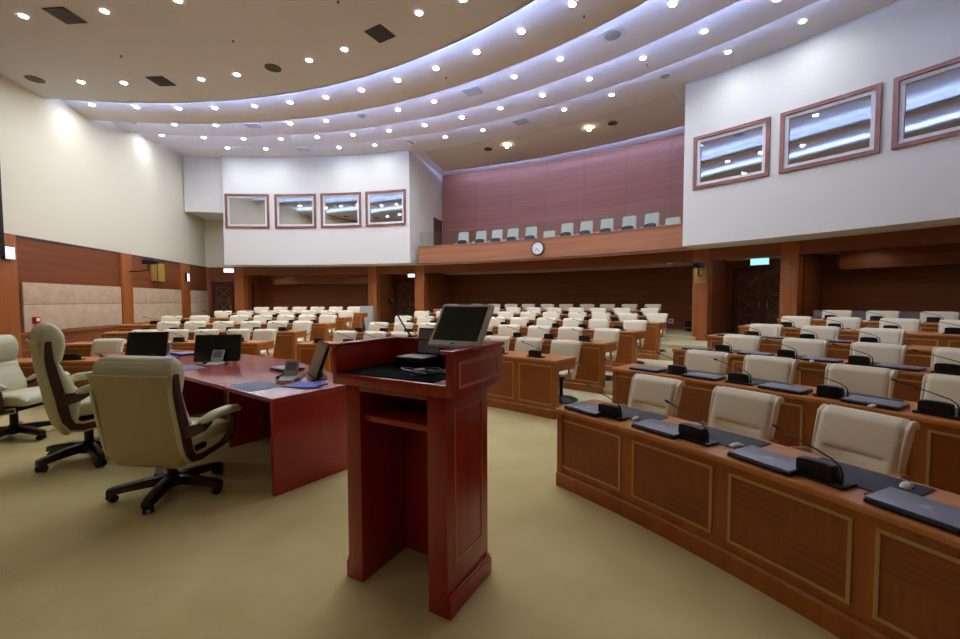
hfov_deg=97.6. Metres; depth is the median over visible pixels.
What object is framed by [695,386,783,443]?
chair
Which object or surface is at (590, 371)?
desk
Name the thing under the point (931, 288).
wall
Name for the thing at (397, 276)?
wall
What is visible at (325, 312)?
chair
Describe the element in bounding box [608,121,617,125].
ceiling speaker
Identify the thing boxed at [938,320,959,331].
chair
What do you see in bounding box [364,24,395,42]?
ceiling vent
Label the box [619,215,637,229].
seat
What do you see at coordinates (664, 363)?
step
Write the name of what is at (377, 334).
chair
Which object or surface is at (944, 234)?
ceiling
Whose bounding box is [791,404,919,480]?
chair
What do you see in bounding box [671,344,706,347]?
step
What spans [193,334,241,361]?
monitor
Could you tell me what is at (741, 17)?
ceiling
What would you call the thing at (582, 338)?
console
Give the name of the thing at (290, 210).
window
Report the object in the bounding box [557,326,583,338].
chair
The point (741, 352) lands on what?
laptop
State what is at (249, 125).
ceiling vent
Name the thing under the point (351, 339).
console
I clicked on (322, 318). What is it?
chair
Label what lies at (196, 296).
fabric panel
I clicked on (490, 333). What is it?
console
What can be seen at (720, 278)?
wall
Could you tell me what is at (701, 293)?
column
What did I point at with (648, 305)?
chair
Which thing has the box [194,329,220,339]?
chair
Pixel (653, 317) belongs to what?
chair
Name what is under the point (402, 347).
panel
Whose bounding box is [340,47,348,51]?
recessed light
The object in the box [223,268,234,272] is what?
exit sign
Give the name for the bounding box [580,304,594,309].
chair
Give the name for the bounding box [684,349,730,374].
chair
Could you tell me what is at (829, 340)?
laptop
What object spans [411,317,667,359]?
desk
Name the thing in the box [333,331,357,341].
chair
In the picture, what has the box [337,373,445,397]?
panel
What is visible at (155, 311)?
fabric panel
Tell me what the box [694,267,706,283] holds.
plaque
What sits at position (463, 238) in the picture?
seat
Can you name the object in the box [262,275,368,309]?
wall
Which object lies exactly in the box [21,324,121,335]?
trim
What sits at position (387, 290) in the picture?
wall
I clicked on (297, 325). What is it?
chair
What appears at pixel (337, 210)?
window
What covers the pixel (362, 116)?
ceiling speaker
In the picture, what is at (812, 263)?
wall
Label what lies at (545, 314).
chair
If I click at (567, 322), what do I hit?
chair
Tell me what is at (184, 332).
chair
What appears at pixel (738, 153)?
window
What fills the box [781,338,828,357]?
chair
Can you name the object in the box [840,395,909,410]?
laptop
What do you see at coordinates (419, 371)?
cable
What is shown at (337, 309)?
chair
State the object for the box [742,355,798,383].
chair
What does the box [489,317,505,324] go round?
chair
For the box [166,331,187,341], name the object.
console
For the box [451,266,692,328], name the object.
wall
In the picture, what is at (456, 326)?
monitor
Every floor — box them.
[0,404,839,638]
[424,248,695,264]
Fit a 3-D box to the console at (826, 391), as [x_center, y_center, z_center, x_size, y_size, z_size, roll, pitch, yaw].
[3.039,0.568,3.739,0.129,0.223,0.431,-2,3,-33]
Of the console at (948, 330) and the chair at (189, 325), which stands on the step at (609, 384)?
the chair at (189, 325)
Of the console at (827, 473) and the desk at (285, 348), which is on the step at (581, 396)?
the desk at (285, 348)
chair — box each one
[0,335,70,440]
[25,323,106,472]
[85,355,240,514]
[90,338,126,356]
[132,329,158,331]
[156,321,180,330]
[161,316,181,321]
[164,329,189,339]
[184,321,206,329]
[190,315,209,322]
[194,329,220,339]
[212,321,234,329]
[214,311,231,316]
[227,329,251,339]
[229,315,248,322]
[237,311,253,316]
[240,321,261,329]
[253,315,272,322]
[253,329,277,356]
[254,307,268,312]
[260,310,275,314]
[267,321,287,328]
[273,307,287,312]
[277,315,294,322]
[279,310,295,314]
[292,307,306,312]
[292,321,312,342]
[298,315,315,320]
[301,310,316,314]
[310,307,324,311]
[319,315,336,334]
[321,310,336,314]
[329,307,342,311]
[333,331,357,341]
[338,310,353,328]
[347,307,360,311]
[363,331,386,338]
[369,322,388,330]
[391,332,414,336]
[394,316,411,322]
[394,322,413,330]
[414,311,429,316]
[417,316,434,322]
[417,323,435,331]
[484,335,511,350]
[487,324,493,330]
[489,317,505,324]
[493,307,499,312]
[498,311,514,317]
[498,324,520,334]
[505,304,517,308]
[506,307,520,312]
[510,317,529,325]
[514,337,543,351]
[520,312,537,318]
[522,304,534,308]
[527,307,541,312]
[527,325,551,336]
[536,318,556,325]
[541,304,553,308]
[543,312,559,318]
[546,307,561,313]
[550,339,582,402]
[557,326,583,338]
[559,304,573,308]
[563,318,583,326]
[568,312,586,318]
[569,308,584,311]
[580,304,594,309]
[588,319,610,327]
[590,308,606,313]
[591,312,610,319]
[593,328,621,380]
[600,304,614,309]
[613,308,630,313]
[618,313,637,320]
[619,373,685,417]
[622,304,637,309]
[623,320,647,363]
[640,308,658,314]
[645,304,660,309]
[646,313,667,351]
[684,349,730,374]
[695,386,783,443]
[722,334,761,351]
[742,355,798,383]
[749,323,783,335]
[781,316,812,326]
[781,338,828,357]
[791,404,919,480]
[800,325,840,339]
[822,310,851,318]
[824,363,897,397]
[826,317,861,328]
[850,342,907,364]
[859,328,905,343]
[866,311,899,319]
[879,318,920,330]
[920,311,958,321]
[920,373,959,407]
[930,347,959,367]
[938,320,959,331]
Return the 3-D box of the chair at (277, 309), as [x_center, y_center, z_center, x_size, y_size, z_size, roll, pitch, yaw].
[-7.824,0.005,16.359,0.614,0.989,0.567,0,3,-3]
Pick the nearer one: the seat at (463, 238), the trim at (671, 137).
the trim at (671, 137)
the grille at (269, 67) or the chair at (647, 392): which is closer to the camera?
the chair at (647, 392)
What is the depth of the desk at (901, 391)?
5.06 m
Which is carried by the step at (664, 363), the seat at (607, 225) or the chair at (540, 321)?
the chair at (540, 321)
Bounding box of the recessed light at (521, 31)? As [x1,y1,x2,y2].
[517,29,525,33]
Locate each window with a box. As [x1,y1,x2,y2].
[224,193,269,228]
[274,194,316,228]
[320,192,361,227]
[365,189,405,226]
[693,117,770,189]
[779,82,882,173]
[891,57,959,149]
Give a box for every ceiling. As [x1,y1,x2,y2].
[0,0,534,102]
[60,0,645,123]
[97,0,737,135]
[132,0,817,146]
[164,0,897,175]
[233,225,959,274]
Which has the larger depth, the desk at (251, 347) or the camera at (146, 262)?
the camera at (146, 262)
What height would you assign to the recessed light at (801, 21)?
0.010 m
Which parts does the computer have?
lid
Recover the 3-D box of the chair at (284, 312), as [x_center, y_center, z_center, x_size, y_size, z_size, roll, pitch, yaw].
[-6.813,0.180,14.747,0.614,0.989,0.567,0,3,-3]
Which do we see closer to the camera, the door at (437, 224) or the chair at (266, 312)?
the chair at (266, 312)
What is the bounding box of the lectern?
[329,336,504,620]
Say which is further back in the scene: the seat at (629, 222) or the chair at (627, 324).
the seat at (629, 222)
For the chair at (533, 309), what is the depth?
14.78 m
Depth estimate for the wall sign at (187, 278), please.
17.17 m
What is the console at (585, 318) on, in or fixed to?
on the desk at (651, 346)
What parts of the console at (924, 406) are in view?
plate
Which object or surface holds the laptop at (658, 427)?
on the desk at (854, 568)
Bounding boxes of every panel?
[20,282,121,303]
[22,304,121,331]
[133,288,181,302]
[134,303,181,322]
[190,290,207,302]
[191,303,208,315]
[272,275,367,284]
[332,340,394,383]
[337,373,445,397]
[395,340,450,365]
[423,94,684,170]
[446,345,501,399]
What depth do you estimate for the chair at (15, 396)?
5.23 m
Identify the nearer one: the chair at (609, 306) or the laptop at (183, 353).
the laptop at (183, 353)
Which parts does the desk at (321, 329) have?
panel, panel, post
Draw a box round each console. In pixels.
[62,350,72,359]
[67,349,85,359]
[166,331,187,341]
[272,322,289,330]
[309,332,323,342]
[337,333,352,341]
[350,322,364,331]
[375,323,388,332]
[485,329,495,335]
[507,326,522,337]
[521,341,545,357]
[538,327,556,339]
[546,318,560,327]
[572,328,592,341]
[573,319,589,328]
[579,312,591,320]
[587,384,628,420]
[605,312,619,320]
[607,319,624,330]
[657,352,686,375]
[664,399,718,446]
[704,335,735,352]
[713,358,756,385]
[737,324,762,337]
[765,339,800,358]
[771,315,795,326]
[772,424,856,490]
[788,326,817,338]
[796,367,848,399]
[815,309,836,319]
[817,316,845,329]
[832,343,875,366]
[846,328,880,342]
[859,310,884,320]
[870,318,900,328]
[891,378,959,419]
[911,349,959,375]
[914,310,943,322]
[928,319,959,334]
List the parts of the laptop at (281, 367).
lid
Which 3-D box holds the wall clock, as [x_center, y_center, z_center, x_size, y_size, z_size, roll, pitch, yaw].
[2.052,-2.527,14.941,0.512,0.512,0.052,1,3,31]
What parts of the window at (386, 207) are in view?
pane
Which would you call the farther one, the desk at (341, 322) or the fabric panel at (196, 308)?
the fabric panel at (196, 308)
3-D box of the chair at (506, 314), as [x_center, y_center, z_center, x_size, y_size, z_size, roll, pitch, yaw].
[0.770,0.232,13.311,0.614,0.970,0.567,1,3,26]
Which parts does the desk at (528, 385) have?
post, panel, panel, panel, inlay frame, inlay frame, panel, post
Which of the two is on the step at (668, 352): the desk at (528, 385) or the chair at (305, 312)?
the chair at (305, 312)
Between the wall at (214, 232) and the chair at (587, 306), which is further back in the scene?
the wall at (214, 232)
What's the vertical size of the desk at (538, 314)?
0.883 m
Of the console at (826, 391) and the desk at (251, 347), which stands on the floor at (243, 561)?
the desk at (251, 347)
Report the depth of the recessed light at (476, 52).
8.98 m
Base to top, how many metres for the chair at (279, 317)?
0.989 m
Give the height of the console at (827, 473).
0.223 m
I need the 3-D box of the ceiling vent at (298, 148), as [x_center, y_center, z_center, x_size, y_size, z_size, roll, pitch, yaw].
[-6.924,-6.651,16.403,0.500,0.017,0.380,0,3,4]
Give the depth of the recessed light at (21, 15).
7.53 m
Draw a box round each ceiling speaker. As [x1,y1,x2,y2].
[24,75,45,82]
[264,64,280,71]
[356,114,366,118]
[600,27,625,42]
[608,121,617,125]
[658,73,671,79]
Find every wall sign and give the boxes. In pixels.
[1,246,15,259]
[185,273,189,281]
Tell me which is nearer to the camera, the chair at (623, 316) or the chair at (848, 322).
the chair at (848, 322)
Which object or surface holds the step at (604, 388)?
attached to the step at (609, 384)
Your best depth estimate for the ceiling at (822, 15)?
12.73 m
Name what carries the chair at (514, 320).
on the step at (664, 363)
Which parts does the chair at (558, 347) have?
backrest, seat, armrest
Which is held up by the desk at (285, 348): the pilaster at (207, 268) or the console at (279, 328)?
the console at (279, 328)
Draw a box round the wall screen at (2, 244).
[0,169,4,255]
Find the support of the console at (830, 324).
on the desk at (938, 339)
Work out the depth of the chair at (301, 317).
13.11 m
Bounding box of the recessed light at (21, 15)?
[16,13,29,18]
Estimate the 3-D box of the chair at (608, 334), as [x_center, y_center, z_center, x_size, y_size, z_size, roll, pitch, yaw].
[2.416,0.666,8.238,0.614,0.970,0.567,2,4,42]
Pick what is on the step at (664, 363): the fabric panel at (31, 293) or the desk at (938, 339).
the desk at (938, 339)
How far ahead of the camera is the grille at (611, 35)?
8.83 m
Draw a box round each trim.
[7,233,206,267]
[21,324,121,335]
[418,223,682,246]
[670,137,671,213]
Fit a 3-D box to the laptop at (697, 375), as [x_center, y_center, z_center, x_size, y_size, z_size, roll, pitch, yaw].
[2.460,0.625,4.621,0.258,0.032,0.360,-2,3,-36]
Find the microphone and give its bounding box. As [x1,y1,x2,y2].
[387,297,413,336]
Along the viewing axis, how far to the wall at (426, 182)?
18.36 m
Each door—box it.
[211,282,254,314]
[395,280,414,315]
[433,217,441,244]
[731,266,780,333]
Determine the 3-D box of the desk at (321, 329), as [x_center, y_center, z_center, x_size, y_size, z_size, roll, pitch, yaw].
[-7.252,0.560,12.243,5.925,0.883,0.878,0,3,-5]
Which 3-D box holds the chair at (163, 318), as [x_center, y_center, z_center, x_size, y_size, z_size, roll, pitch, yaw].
[-9.372,0.386,12.670,0.614,0.989,0.567,-1,3,-13]
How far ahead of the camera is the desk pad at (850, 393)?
3.69 m
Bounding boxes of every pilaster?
[0,233,21,357]
[118,253,133,323]
[180,263,190,317]
[206,267,209,314]
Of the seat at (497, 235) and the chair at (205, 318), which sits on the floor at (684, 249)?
the seat at (497, 235)
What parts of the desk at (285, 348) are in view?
panel, panel, inlay frame, post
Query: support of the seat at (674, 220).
on the floor at (684, 249)
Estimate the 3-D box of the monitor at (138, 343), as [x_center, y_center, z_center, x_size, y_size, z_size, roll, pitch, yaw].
[-4.954,0.377,6.254,0.560,0.378,0.160,0,3,-5]
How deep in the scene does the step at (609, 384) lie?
7.64 m
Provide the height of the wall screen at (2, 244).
3.800 m
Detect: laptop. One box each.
[170,351,193,355]
[269,365,304,371]
[564,401,601,416]
[629,365,666,372]
[631,418,680,438]
[681,346,712,350]
[682,372,725,380]
[717,333,743,335]
[727,445,797,476]
[737,351,773,355]
[757,382,812,394]
[766,336,796,338]
[800,356,843,362]
[823,339,855,343]
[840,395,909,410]
[863,487,959,535]
[874,363,926,371]
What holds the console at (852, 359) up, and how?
on the desk at (901, 391)
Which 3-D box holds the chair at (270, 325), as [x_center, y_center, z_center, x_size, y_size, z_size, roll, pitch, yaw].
[-5.549,0.539,11.354,0.614,0.989,0.567,0,3,2]
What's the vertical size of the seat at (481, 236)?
1.329 m
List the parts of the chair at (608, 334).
backrest, seat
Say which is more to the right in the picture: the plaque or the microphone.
the plaque
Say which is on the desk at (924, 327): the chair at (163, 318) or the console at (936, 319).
the console at (936, 319)
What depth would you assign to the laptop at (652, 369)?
5.07 m
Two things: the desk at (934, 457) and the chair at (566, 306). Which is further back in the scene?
the chair at (566, 306)
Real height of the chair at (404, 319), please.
0.970 m
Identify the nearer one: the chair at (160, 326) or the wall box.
the chair at (160, 326)
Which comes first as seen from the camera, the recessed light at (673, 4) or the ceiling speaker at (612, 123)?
the recessed light at (673, 4)
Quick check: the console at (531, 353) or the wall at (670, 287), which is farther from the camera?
the wall at (670, 287)
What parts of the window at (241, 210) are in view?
pane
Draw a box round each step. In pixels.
[366,330,706,348]
[556,388,611,418]
[603,371,612,394]
[603,387,611,390]
[637,358,672,366]
[659,348,672,360]
[660,329,694,339]
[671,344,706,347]
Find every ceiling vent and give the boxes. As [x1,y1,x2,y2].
[41,7,87,23]
[145,76,176,86]
[242,123,263,127]
[294,147,310,150]
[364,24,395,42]
[461,86,483,96]
[512,118,530,125]
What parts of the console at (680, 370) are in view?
plate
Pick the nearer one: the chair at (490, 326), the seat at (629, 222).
the chair at (490, 326)
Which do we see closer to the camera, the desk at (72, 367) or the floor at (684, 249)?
the desk at (72, 367)
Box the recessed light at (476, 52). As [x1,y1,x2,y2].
[473,50,480,54]
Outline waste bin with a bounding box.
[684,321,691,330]
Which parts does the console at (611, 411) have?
plate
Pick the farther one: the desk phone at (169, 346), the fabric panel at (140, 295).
the fabric panel at (140, 295)
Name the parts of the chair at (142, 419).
leg, backrest, leg, leg, seat plate, leg, leg, seat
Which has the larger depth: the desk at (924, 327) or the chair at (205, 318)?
the chair at (205, 318)
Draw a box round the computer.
[395,328,442,369]
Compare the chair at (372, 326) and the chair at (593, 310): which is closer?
the chair at (372, 326)
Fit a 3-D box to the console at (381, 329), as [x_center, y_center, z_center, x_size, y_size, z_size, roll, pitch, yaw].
[-2.360,0.194,10.046,0.431,0.223,0.129,1,3,21]
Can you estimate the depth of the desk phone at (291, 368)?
4.54 m
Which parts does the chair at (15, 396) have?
leg, backrest, seat, seat plate, leg, leg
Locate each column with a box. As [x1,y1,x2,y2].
[234,267,247,312]
[368,266,380,321]
[415,265,427,310]
[692,249,712,340]
[779,241,803,317]
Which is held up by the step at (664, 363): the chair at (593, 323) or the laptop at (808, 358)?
the chair at (593, 323)
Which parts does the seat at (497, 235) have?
tip seat, backrest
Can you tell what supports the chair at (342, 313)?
on the step at (668, 352)
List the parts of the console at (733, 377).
plate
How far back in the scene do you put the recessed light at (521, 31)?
8.29 m
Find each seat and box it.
[455,232,469,243]
[472,231,487,242]
[488,229,503,241]
[504,228,519,240]
[522,226,537,239]
[543,231,554,237]
[557,223,574,236]
[576,221,593,234]
[596,218,614,232]
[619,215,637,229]
[640,212,660,227]
[665,217,680,224]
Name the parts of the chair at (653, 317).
backrest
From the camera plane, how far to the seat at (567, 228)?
15.82 m
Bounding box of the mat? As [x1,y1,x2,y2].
[341,362,445,382]
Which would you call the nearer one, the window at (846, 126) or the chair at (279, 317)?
the window at (846, 126)
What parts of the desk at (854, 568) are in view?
post, panel, inlay frame, panel, inlay frame, panel, inlay frame, inlay frame, panel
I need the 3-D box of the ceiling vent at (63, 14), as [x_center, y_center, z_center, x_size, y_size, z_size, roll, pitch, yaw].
[-7.443,-5.444,7.533,0.420,0.017,0.420,0,3,5]
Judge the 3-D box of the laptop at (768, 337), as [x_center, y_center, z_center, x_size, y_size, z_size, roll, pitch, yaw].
[4.987,0.304,6.949,0.258,0.032,0.360,-2,3,-36]
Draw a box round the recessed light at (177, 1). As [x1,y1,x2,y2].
[173,0,183,3]
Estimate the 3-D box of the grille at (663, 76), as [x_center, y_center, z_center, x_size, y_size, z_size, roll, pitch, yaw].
[4.907,-6.444,11.140,0.228,0.006,0.228,2,4,44]
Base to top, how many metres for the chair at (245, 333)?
0.989 m
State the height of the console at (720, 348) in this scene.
0.223 m
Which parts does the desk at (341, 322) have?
panel, post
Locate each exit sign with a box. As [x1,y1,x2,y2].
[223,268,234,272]
[750,258,769,265]
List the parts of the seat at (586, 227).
tip seat, backrest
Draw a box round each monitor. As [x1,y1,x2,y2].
[125,332,168,355]
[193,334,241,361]
[307,340,329,380]
[428,305,493,373]
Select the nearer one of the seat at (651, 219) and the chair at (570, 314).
the chair at (570, 314)
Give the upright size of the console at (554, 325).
0.223 m
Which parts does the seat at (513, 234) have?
tip seat, backrest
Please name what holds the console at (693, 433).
on the desk at (854, 568)
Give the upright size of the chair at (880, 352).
0.970 m
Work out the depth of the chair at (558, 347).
6.87 m
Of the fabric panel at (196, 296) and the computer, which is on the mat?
the computer
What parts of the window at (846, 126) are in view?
pane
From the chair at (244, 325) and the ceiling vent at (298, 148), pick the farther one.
the ceiling vent at (298, 148)
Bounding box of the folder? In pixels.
[283,381,327,388]
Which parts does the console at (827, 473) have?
plate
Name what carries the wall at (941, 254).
attached to the wall at (931, 288)
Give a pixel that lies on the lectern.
(417, 451)
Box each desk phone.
[151,345,171,356]
[203,350,224,365]
[275,361,299,380]
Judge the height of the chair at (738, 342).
0.970 m
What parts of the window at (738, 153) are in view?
pane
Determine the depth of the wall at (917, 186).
10.31 m
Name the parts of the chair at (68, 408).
backrest, leg, leg, seat, seat plate, leg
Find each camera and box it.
[129,260,158,271]
[693,263,703,276]
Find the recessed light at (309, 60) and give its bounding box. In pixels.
[305,58,312,62]
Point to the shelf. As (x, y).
(411, 415)
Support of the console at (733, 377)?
on the desk at (934, 457)
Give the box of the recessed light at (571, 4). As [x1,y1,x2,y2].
[567,1,576,7]
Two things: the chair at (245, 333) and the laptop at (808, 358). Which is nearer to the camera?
the laptop at (808, 358)
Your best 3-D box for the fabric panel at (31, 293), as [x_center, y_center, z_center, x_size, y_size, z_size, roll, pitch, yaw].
[-11.070,-0.694,11.579,0.050,0.520,3.480,-1,3,-10]
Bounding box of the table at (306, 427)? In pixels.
[99,349,346,496]
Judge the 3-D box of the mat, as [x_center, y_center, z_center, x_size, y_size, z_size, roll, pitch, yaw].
[-0.421,0.313,2.571,0.672,0.006,0.490,1,3,29]
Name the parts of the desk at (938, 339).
panel, panel, panel, inlay frame, panel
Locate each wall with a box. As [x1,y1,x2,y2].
[0,74,206,357]
[183,156,222,219]
[204,219,233,314]
[221,0,959,266]
[247,275,262,310]
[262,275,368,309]
[380,274,394,322]
[394,274,414,299]
[408,152,450,314]
[443,133,684,244]
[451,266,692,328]
[711,260,728,334]
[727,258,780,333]
[802,254,823,317]
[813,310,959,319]
[822,254,959,311]
[840,243,959,269]
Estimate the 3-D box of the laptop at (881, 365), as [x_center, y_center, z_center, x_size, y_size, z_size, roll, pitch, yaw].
[4.552,0.518,4.552,0.258,0.032,0.360,-2,3,-31]
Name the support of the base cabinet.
on the step at (664, 343)
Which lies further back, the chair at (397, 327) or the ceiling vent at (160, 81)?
the chair at (397, 327)
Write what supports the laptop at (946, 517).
on the desk at (854, 568)
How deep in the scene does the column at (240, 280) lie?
18.54 m
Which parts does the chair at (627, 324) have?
backrest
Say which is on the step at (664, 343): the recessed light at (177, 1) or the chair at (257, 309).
the chair at (257, 309)
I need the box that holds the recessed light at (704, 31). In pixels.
[700,29,708,33]
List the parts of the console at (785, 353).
plate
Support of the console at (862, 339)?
on the desk at (914, 358)
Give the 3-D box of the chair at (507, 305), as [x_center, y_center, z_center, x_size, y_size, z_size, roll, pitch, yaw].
[1.193,-0.139,16.863,0.614,0.970,0.567,1,3,24]
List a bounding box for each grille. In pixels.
[28,77,41,81]
[267,65,278,70]
[604,30,620,40]
[660,74,669,78]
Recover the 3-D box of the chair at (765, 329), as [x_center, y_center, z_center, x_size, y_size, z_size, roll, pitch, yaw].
[5.253,0.572,7.826,0.567,0.970,0.614,-2,3,-38]
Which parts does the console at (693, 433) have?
plate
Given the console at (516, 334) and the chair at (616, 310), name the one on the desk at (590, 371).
the console at (516, 334)
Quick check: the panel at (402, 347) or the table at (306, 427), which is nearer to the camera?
the panel at (402, 347)
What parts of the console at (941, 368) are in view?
plate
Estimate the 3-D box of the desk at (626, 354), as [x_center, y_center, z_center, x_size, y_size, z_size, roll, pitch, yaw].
[0.325,0.607,10.695,7.293,0.883,1.033,1,3,27]
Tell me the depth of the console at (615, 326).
8.98 m
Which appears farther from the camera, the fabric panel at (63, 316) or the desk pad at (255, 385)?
the fabric panel at (63, 316)
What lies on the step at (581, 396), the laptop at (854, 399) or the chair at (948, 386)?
the chair at (948, 386)
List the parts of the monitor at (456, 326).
casing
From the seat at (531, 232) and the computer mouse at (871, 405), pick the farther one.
the seat at (531, 232)
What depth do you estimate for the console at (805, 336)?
6.63 m
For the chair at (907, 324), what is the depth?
7.61 m
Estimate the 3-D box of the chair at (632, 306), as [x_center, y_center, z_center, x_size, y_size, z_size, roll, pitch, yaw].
[5.186,-0.054,14.735,0.614,0.970,0.567,2,3,35]
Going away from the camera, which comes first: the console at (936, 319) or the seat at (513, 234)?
the console at (936, 319)
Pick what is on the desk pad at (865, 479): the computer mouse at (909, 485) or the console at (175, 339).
the computer mouse at (909, 485)
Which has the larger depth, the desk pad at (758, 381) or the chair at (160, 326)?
the chair at (160, 326)
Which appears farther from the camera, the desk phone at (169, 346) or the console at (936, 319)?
the console at (936, 319)
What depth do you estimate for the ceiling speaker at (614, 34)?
8.82 m
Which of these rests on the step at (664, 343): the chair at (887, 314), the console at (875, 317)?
the chair at (887, 314)
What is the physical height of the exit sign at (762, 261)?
0.240 m
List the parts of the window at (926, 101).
pane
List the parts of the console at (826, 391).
plate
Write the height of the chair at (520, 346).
0.970 m
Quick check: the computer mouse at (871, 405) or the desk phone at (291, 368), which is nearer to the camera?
the computer mouse at (871, 405)
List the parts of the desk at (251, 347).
panel, panel, panel, post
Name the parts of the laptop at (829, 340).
lid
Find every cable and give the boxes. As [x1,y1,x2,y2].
[277,374,325,383]
[401,367,445,376]
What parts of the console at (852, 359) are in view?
plate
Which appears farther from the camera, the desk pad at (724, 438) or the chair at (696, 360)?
the chair at (696, 360)
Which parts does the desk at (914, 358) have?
post, panel, panel, panel, inlay frame, panel, inlay frame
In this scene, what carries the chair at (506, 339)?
on the step at (581, 396)
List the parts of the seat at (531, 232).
tip seat, backrest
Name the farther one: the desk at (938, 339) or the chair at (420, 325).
the chair at (420, 325)
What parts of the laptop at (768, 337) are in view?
lid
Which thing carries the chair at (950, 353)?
on the step at (609, 384)
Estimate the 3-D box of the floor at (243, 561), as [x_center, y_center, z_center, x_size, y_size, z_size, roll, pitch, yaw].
[-1.748,1.420,8.507,33.344,0.200,27.068,1,3,25]
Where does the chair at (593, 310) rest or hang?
on the step at (664, 343)
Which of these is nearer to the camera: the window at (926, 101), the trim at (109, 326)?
the window at (926, 101)
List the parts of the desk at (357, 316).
panel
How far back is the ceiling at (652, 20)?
10.65 m
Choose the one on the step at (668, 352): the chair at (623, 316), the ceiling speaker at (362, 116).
the chair at (623, 316)
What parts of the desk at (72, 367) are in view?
panel, inlay frame, panel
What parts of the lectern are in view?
plinth moulding, cap rail, panel, rail, panel, cap rail, panel, plinth moulding, cap rail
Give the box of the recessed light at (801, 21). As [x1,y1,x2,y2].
[798,18,807,23]
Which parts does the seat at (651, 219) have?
tip seat, backrest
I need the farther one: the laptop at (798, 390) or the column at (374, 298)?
the column at (374, 298)
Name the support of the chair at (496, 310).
on the step at (664, 343)
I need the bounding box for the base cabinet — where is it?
[359,306,374,329]
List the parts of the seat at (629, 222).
tip seat, backrest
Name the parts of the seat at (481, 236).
tip seat, backrest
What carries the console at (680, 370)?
on the desk at (934, 457)
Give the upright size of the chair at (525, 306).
0.970 m
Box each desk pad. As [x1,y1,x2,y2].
[182,364,205,370]
[227,380,282,391]
[617,405,668,420]
[687,370,724,375]
[698,425,771,448]
[749,378,795,385]
[818,457,935,495]
[845,391,903,401]
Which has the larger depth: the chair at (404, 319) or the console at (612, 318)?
the chair at (404, 319)
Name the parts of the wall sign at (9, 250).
lit panel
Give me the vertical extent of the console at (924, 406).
0.223 m
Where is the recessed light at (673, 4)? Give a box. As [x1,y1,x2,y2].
[668,1,677,7]
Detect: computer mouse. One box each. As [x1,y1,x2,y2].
[631,415,639,420]
[729,442,744,446]
[867,404,878,407]
[898,480,915,489]
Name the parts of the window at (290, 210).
pane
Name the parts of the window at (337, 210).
pane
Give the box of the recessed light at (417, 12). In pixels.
[414,10,423,15]
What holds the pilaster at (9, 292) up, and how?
attached to the wall at (69, 177)
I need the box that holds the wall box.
[151,264,164,281]
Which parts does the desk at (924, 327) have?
panel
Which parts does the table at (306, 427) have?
support panel, panel, support panel, panel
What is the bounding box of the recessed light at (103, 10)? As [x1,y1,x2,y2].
[98,7,110,13]
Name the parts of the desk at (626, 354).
panel, inlay frame, panel, post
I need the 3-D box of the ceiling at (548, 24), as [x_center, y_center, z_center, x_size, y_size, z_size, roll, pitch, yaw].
[-2.303,-5.642,7.449,22.966,0.270,6.704,1,3,31]
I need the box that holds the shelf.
[364,402,426,431]
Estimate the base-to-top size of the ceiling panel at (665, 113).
0.147 m
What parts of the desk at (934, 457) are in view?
post, inlay frame, panel, panel, inlay frame, panel, inlay frame, inlay frame, panel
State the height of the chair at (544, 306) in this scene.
0.970 m
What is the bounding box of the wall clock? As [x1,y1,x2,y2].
[531,241,543,255]
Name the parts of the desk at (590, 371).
panel, panel, inlay frame, panel, post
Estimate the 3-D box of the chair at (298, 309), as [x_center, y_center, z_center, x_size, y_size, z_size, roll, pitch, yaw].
[-7.110,-0.001,16.448,0.614,0.989,0.567,0,3,-6]
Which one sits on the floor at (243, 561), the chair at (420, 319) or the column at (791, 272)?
the column at (791, 272)
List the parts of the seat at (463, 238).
tip seat, backrest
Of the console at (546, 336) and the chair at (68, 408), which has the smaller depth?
the chair at (68, 408)
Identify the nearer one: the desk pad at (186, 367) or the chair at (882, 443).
the chair at (882, 443)
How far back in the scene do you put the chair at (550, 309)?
14.46 m
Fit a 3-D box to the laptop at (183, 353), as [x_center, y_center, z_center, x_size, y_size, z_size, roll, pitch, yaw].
[-4.652,0.533,6.593,0.360,0.032,0.258,1,3,31]
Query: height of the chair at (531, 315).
0.970 m
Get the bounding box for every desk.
[17,357,99,387]
[64,340,274,356]
[100,330,306,360]
[114,323,335,340]
[181,317,351,340]
[231,312,367,330]
[296,341,576,418]
[353,330,617,393]
[388,323,646,371]
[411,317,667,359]
[430,313,645,319]
[433,309,661,313]
[555,399,959,638]
[611,363,959,494]
[672,346,957,401]
[707,334,953,366]
[738,325,959,347]
[777,318,938,331]
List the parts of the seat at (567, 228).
tip seat, backrest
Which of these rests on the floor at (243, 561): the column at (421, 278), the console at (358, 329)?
the column at (421, 278)
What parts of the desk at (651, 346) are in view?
panel, post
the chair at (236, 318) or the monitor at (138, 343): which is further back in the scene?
the chair at (236, 318)
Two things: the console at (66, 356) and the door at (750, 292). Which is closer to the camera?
the console at (66, 356)
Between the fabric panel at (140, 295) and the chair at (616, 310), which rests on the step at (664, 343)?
the chair at (616, 310)
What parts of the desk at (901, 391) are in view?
post, panel, inlay frame, panel, inlay frame, panel, panel, inlay frame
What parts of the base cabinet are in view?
door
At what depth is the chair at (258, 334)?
9.64 m
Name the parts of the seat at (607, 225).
tip seat, backrest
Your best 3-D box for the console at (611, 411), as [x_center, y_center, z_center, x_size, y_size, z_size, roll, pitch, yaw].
[1.065,0.709,3.628,0.129,0.223,0.431,-2,3,-37]
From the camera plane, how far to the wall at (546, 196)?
17.53 m
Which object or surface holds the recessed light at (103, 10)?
in the ceiling at (190, 40)
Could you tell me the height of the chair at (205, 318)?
0.989 m
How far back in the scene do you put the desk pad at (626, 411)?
3.61 m

